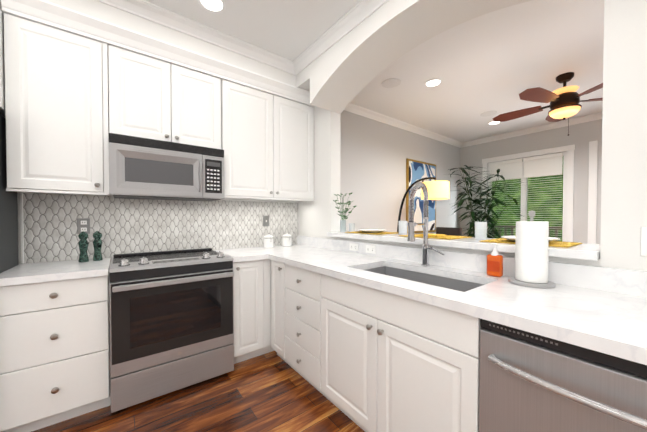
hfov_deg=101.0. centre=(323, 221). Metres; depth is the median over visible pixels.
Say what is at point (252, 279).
base cabinet
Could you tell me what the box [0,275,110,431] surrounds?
base cabinet
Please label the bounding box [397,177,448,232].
arc floor lamp
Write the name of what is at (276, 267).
base cabinet
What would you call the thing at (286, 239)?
canister
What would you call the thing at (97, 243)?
pepper mill
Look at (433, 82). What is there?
recessed light
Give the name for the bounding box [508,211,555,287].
paper towel holder
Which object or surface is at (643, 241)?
outlet
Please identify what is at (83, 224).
outlet
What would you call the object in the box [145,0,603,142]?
ceiling
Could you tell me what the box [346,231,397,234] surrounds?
placemat
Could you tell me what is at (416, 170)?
picture
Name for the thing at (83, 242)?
pepper mill
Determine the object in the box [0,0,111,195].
upper cabinet
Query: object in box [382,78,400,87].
ceiling speaker
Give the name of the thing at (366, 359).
base cabinet
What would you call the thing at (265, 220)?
light switch
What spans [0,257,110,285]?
countertop
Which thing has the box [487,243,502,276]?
soap bottle
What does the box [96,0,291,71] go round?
crown molding
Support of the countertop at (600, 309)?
on the base cabinet at (305, 292)
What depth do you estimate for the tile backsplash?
2.23 m
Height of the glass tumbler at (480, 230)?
0.115 m
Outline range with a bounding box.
[109,248,233,412]
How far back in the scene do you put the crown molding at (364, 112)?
4.20 m
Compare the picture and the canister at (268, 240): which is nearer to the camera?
the canister at (268, 240)
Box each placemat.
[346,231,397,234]
[399,234,469,239]
[479,238,581,247]
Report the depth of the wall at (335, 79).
1.59 m
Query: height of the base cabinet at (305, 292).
0.872 m
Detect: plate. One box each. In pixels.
[358,229,385,232]
[501,236,559,241]
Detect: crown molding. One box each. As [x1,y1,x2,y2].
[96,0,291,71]
[288,0,388,74]
[344,103,462,146]
[459,112,602,147]
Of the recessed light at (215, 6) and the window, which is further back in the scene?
the window
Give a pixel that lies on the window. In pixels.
(568, 188)
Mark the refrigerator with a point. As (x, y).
(8, 231)
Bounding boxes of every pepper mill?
[78,231,88,261]
[92,231,102,260]
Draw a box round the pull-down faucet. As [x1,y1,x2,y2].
[407,182,443,265]
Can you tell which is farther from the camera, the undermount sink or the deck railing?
the deck railing
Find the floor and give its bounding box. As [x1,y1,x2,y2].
[32,351,364,431]
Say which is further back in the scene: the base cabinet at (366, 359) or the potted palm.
the potted palm
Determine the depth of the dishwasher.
0.80 m
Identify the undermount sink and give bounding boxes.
[365,266,484,291]
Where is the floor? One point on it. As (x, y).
(272, 391)
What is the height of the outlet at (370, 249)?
0.066 m
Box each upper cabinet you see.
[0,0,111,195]
[0,4,7,111]
[108,24,223,149]
[223,64,314,200]
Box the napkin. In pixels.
[418,233,446,236]
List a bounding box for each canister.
[263,234,273,247]
[282,233,291,246]
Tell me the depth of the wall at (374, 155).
4.05 m
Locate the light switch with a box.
[263,216,268,225]
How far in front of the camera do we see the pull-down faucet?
1.71 m
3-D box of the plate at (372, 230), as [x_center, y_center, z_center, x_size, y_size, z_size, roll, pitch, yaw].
[0.452,0.090,2.488,0.270,0.024,0.270,-1,1,-37]
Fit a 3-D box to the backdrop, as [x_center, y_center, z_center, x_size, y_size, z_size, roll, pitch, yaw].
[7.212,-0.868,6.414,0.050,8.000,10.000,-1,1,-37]
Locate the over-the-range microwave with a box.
[109,133,224,200]
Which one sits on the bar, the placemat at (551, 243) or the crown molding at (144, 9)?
the placemat at (551, 243)
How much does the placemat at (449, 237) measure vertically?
0.006 m
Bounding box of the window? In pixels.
[482,140,597,243]
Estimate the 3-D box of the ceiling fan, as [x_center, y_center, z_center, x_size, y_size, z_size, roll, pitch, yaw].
[2.541,-1.234,2.884,1.298,0.637,1.249,-1,1,-37]
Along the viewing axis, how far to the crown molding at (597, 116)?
4.46 m
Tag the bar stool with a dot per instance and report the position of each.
(453, 231)
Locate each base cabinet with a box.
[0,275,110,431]
[232,259,271,363]
[270,259,281,357]
[282,263,382,393]
[322,291,481,431]
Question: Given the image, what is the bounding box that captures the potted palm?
[444,165,528,237]
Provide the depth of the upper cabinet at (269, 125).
2.55 m
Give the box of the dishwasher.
[479,319,646,431]
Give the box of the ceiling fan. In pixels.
[493,72,602,135]
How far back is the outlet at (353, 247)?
2.38 m
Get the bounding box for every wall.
[17,110,459,263]
[296,0,646,283]
[460,119,601,243]
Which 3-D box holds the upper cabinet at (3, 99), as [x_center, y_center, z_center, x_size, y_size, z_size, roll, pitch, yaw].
[-2.247,-0.928,1.302,0.912,0.559,0.567,-1,1,-37]
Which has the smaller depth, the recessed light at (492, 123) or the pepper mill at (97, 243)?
the pepper mill at (97, 243)
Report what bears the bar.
on the wall at (335, 79)
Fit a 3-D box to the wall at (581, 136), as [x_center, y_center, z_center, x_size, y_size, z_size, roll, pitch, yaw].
[4.175,-0.199,3.892,0.150,2.740,4.550,-1,1,-37]
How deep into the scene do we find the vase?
2.61 m
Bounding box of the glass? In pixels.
[349,223,354,231]
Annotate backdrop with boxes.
[492,165,562,241]
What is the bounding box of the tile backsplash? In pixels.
[19,193,297,263]
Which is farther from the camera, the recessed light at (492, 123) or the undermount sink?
the recessed light at (492, 123)
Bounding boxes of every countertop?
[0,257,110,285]
[214,250,235,261]
[240,236,646,364]
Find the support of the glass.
on the bar
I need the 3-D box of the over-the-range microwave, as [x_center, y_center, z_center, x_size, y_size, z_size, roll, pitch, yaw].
[-1.238,-0.391,2.150,0.756,0.416,0.447,-1,1,-37]
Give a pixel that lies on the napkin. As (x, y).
(436, 235)
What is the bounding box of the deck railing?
[492,226,561,240]
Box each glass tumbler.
[398,221,406,233]
[474,222,486,238]
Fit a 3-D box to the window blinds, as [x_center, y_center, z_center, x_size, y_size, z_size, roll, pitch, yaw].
[3.481,-0.182,4.664,0.048,1.834,1.040,-1,1,-37]
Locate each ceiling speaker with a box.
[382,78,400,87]
[480,111,496,116]
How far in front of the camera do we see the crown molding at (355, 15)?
2.11 m
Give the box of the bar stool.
[436,227,461,235]
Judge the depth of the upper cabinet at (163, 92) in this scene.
2.03 m
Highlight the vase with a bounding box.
[333,193,355,231]
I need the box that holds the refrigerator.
[0,114,18,272]
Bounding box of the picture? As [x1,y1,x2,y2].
[406,158,435,232]
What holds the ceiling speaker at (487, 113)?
attached to the ceiling
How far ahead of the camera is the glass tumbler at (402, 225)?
2.27 m
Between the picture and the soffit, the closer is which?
the soffit
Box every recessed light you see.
[198,0,225,12]
[424,78,441,86]
[487,121,500,124]
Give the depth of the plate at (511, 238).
1.52 m
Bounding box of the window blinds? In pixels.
[490,152,562,238]
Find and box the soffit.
[0,0,295,86]
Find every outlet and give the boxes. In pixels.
[77,218,89,233]
[349,243,357,250]
[366,245,375,253]
[640,227,646,255]
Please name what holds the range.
on the floor
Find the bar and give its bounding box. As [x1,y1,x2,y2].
[327,231,599,260]

